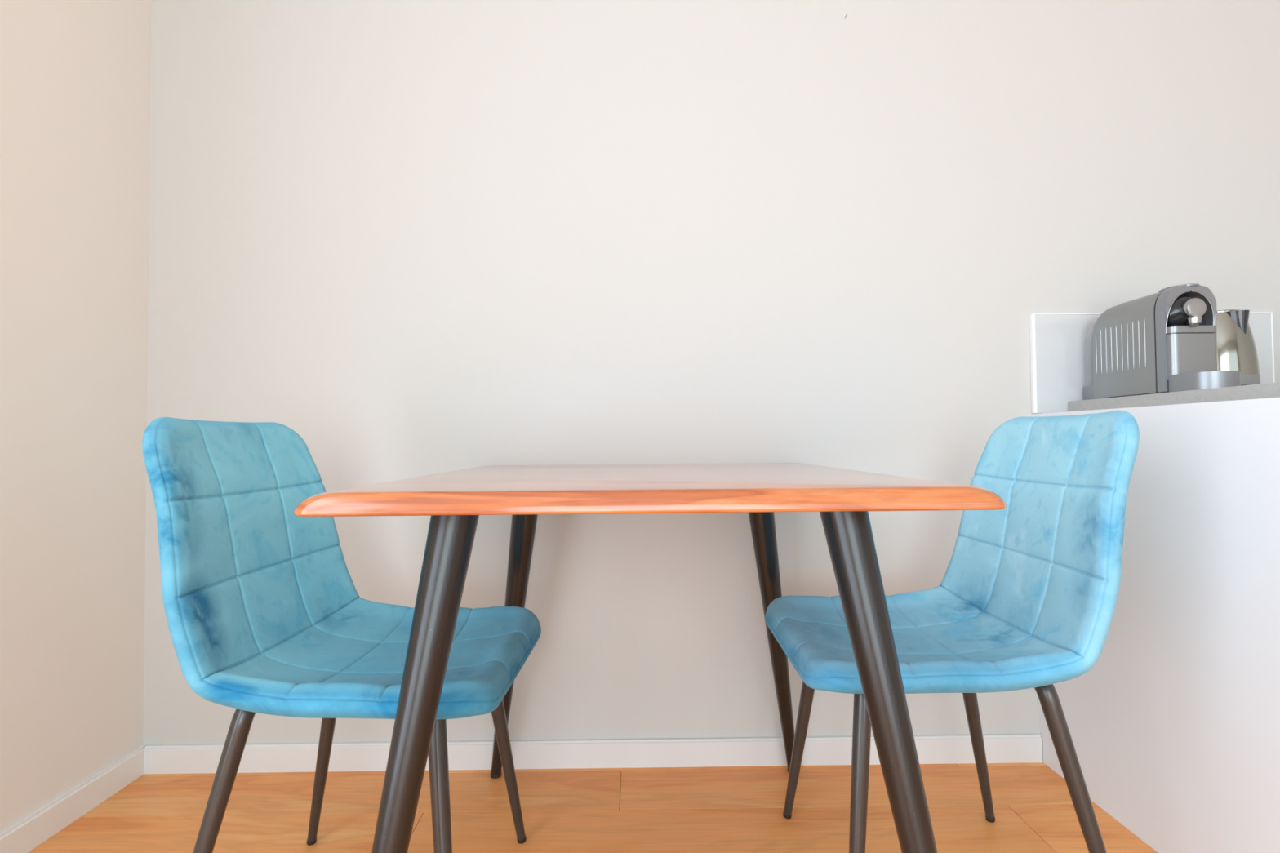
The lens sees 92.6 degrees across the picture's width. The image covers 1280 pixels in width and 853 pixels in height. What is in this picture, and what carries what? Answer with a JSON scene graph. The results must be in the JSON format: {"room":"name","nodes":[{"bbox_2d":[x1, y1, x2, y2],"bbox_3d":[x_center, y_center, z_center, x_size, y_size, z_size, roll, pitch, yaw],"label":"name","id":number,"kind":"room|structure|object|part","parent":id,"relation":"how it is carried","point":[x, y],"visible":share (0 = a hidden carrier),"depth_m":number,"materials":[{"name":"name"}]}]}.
{"room":"dining room","nodes":[
{"label":"dining room","id":0,"kind":"room"},
{"bbox_2d":[0,0,151,832],"bbox_3d":[-1.289,-0.523,-0.583,0.120,2.780,4.270,0,-1,0],"label":"wall","id":1,"kind":"structure","parent":0,"point":[75,74],"depth_m":1.33,"materials":[{"name":"white paint"}]},
{"bbox_2d":[0,744,146,852],"bbox_3d":[-1.213,0.774,-0.553,0.012,0.066,4.148,0,-1,0],"label":"baseboard","id":2,"kind":"structure","parent":1,"relation":"attached to","point":[28,833],"depth_m":1.31,"materials":[{"name":"white paint"}]},
{"bbox_2d":[27,762,1157,852],"bbox_3d":[0.947,0.819,-0.537,4.330,0.060,4.150,0,-1,0],"label":"floor","id":3,"kind":"structure","parent":0,"point":[706,809],"depth_m":1.33,"materials":[{"name":"brown wood"}]},
{"bbox_2d":[142,417,541,852],"bbox_3d":[-0.471,0.414,1.050,0.545,0.855,0.450,-1,-1,2],"label":"dining chair","id":4,"kind":"object","parent":3,"relation":"on","point":[265,612],"visible":0.94,"depth_m":0.98,"materials":[{"name":"teal fabric"}]},
{"bbox_3d":[-0.625,0.615,0.890,0.042,0.433,0.143,-2,-2,45],"label":"leg","id":5,"kind":"part","parent":4,"relation":"part of","materials":[{"name":"brown metal"}]},
{"bbox_3d":[-0.667,0.190,1.061,0.156,0.404,0.450,-1,-1,2],"label":"backrest","id":6,"kind":"part","parent":4,"relation":"part of","materials":[{"name":"teal fabric"}]},
{"bbox_3d":[-0.616,0.622,1.208,0.042,0.433,0.143,1,-2,-42],"label":"leg","id":7,"kind":"part","parent":4,"relation":"part of","materials":[{"name":"brown metal"}]},
{"bbox_3d":[-0.414,0.390,1.049,0.430,0.086,0.450,-1,-1,2],"label":"seat","id":8,"kind":"part","parent":4,"relation":"part of","materials":[{"name":"teal fabric"}]},
{"bbox_3d":[-0.285,0.611,0.879,0.037,0.433,0.129,0,-1,-22],"label":"leg","id":9,"kind":"part","parent":4,"relation":"part of","materials":[{"name":"brown metal"}]},
{"bbox_3d":[-0.276,0.619,1.201,0.037,0.433,0.129,-1,-2,25],"label":"leg","id":10,"kind":"part","parent":4,"relation":"part of","materials":[{"name":"brown metal"}]},
{"bbox_2d":[293,462,1006,852],"bbox_3d":[0.013,0.459,1.084,0.837,0.754,0.856,0,-1,-1],"label":"dining table","id":11,"kind":"object","parent":3,"relation":"on","point":[455,501],"visible":0.91,"depth_m":0.76,"materials":[{"name":"brown wood"}]},
{"bbox_3d":[-0.281,0.463,0.744,0.062,0.718,0.219,-1,-2,30],"label":"leg","id":12,"kind":"part","parent":11,"relation":"part of","materials":[{"name":"black metal"}]},
{"bbox_3d":[-0.299,0.479,1.420,0.200,0.718,0.062,-2,-2,42],"label":"leg","id":13,"kind":"part","parent":11,"relation":"part of","materials":[{"name":"black metal"}]},
{"bbox_3d":[0.318,0.474,1.427,0.200,0.718,0.062,1,-2,-43],"label":"leg","id":14,"kind":"part","parent":11,"relation":"part of","materials":[{"name":"black metal"}]},
{"bbox_3d":[0.315,0.458,0.751,0.062,0.718,0.219,0,-2,-31],"label":"leg","id":15,"kind":"part","parent":11,"relation":"part of","materials":[{"name":"black metal"}]},
{"bbox_2d":[764,410,1139,852],"bbox_3d":[0.531,0.407,1.113,0.544,0.855,0.450,-1,-1,1],"label":"dining chair","id":16,"kind":"object","parent":3,"relation":"on","point":[1026,597],"visible":0.91,"depth_m":1.04,"materials":[{"name":"blue fabric"}]},
{"bbox_3d":[0.346,0.616,1.272,0.037,0.433,0.129,0,-1,-23],"label":"leg","id":17,"kind":"part","parent":16,"relation":"part of","materials":[{"name":"brown metal"}]},
{"bbox_3d":[0.342,0.608,0.950,0.037,0.433,0.129,-1,-2,24],"label":"leg","id":18,"kind":"part","parent":16,"relation":"part of","materials":[{"name":"brown metal"}]},
{"bbox_3d":[0.474,0.384,1.115,0.430,0.086,0.450,-1,-1,1],"label":"seat","id":19,"kind":"part","parent":16,"relation":"part of","materials":[{"name":"blue fabric"}]},
{"bbox_3d":[0.687,0.613,1.266,0.042,0.433,0.143,-2,-2,44],"label":"leg","id":20,"kind":"part","parent":16,"relation":"part of","materials":[{"name":"brown metal"}]},
{"bbox_3d":[0.724,0.179,1.116,0.156,0.404,0.450,-1,-1,1],"label":"backrest","id":21,"kind":"part","parent":16,"relation":"part of","materials":[{"name":"blue fabric"}]},
{"bbox_3d":[0.682,0.605,0.947,0.042,0.433,0.143,1,-2,-42],"label":"leg","id":22,"kind":"part","parent":16,"relation":"part of","materials":[{"name":"brown metal"}]},
{"bbox_2d":[1031,397,1279,852],"bbox_3d":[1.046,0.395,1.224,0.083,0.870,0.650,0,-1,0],"label":"kitchen cabinet","id":23,"kind":"object","parent":3,"relation":"on","point":[1174,728],"depth_m":1.11,"materials":[{"name":"white paint"}]},
{"bbox_3d":[1.559,0.391,1.224,0.940,0.870,0.628,0,-1,0],"label":"base cabinet","id":24,"kind":"object","parent":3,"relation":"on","visible":0},
{"bbox_2d":[1068,382,1279,411],"bbox_3d":[1.562,-0.059,1.245,0.954,0.030,0.611,0,-1,0],"label":"countertop","id":25,"kind":"structure","parent":24,"relation":"on","point":[1268,390],"depth_m":1.22,"materials":[{"name":"laminate"}]},
{"bbox_2d":[1084,283,1240,399],"bbox_3d":[1.168,-0.185,1.381,0.113,0.233,0.332,0,-1,0],"label":"coffee machine","id":26,"kind":"object","parent":25,"relation":"on","point":[1165,340],"visible":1,"depth_m":1.32,"materials":[{"name":"grey metal"}]},
{"bbox_3d":[1.168,-0.083,1.504,0.106,0.036,0.081,0,-1,0],"label":"tank","id":27,"kind":"part","parent":26,"relation":"part of","materials":[{"name":"clear plastic"}]},
{"bbox_3d":[1.173,-0.300,1.332,0.060,0.005,0.076,0,-1,0],"label":"lever plate","id":28,"kind":"part","parent":26,"relation":"part of","materials":[{"name":"silver metal"}]},
{"bbox_3d":[1.169,-0.188,1.308,0.110,0.228,0.026,0,-1,0],"label":"frame","id":29,"kind":"part","parent":26,"relation":"part of","materials":[{"name":"silver metal"}]},
{"bbox_3d":[1.168,-0.244,1.300,0.102,0.093,0.008,0,-1,0],"label":"frame trim","id":30,"kind":"part","parent":26,"relation":"part of","materials":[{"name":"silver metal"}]},
{"bbox_2d":[1166,325,1216,333],"bbox_3d":[1.169,-0.205,1.304,0.100,0.014,0.032,0,-1,0],"label":"shelf","id":31,"kind":"object","parent":26,"relation":"attached to","point":[1170,329],"depth_m":1.29,"materials":[{"name":"grey metal"}]},
{"bbox_3d":[1.168,-0.244,1.320,0.098,0.090,0.003,0,-1,0],"label":"recess panel","id":32,"kind":"part","parent":26,"relation":"part of","materials":[{"name":"black"}]},
{"bbox_2d":[1186,314,1201,327],"bbox_3d":[1.162,-0.222,1.284,0.026,0.025,0.026,0,-1,0],"label":"outlet","id":33,"kind":"object","parent":26,"relation":"attached to","point":[1192,320],"depth_m":1.28,"materials":[{"name":"silver metal"}]},
{"bbox_2d":[1168,370,1240,392],"bbox_3d":[1.170,-0.091,1.255,0.099,0.039,0.084,0,-1,0],"label":"drip tray","id":34,"kind":"object","parent":26,"relation":"on","point":[1178,380],"depth_m":1.23,"materials":[{"name":"silver metal"}]},
{"bbox_2d":[1216,309,1260,386],"bbox_3d":[1.319,-0.168,1.414,0.159,0.198,0.147,-2,-2,40],"label":"electric kettle","id":35,"kind":"object","parent":25,"relation":"on","point":[1236,348],"visible":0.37,"depth_m":1.35,"materials":[{"name":"grey metal"}]},
{"bbox_3d":[1.323,-0.258,1.412,0.103,0.007,0.103,0,-1,0],"label":"lid","id":36,"kind":"part","parent":35,"relation":"part of","materials":[{"name":"silver metal"}]},
{"bbox_3d":[1.331,-0.228,1.360,0.052,0.054,0.034,0,-1,0],"label":"spout","id":37,"kind":"part","parent":35,"relation":"part of","materials":[{"name":"silver metal"}]},
{"bbox_2d":[142,0,1279,745],"bbox_3d":[0.918,-0.489,1.629,4.570,2.780,0.121,0,-1,0],"label":"wall","id":38,"kind":"structure","parent":0,"point":[406,238],"depth_m":1.56,"materials":[{"name":"grey paint"}]},
{"bbox_2d":[143,733,1042,773],"bbox_3d":[-0.110,0.815,1.524,2.228,0.066,0.012,0,-1,0],"label":"baseboard","id":39,"kind":"structure","parent":38,"relation":"attached to","point":[998,748],"depth_m":1.52,"materials":[{"name":"white paint"}]},
{"bbox_2d":[1029,311,1275,413],"bbox_3d":[1.304,-0.162,1.558,0.617,0.254,0.012,0,-1,0],"label":"backsplash","id":40,"kind":"structure","parent":38,"relation":"attached to","point":[1061,347],"depth_m":1.55,"materials":[{"name":"white"}]}
]}

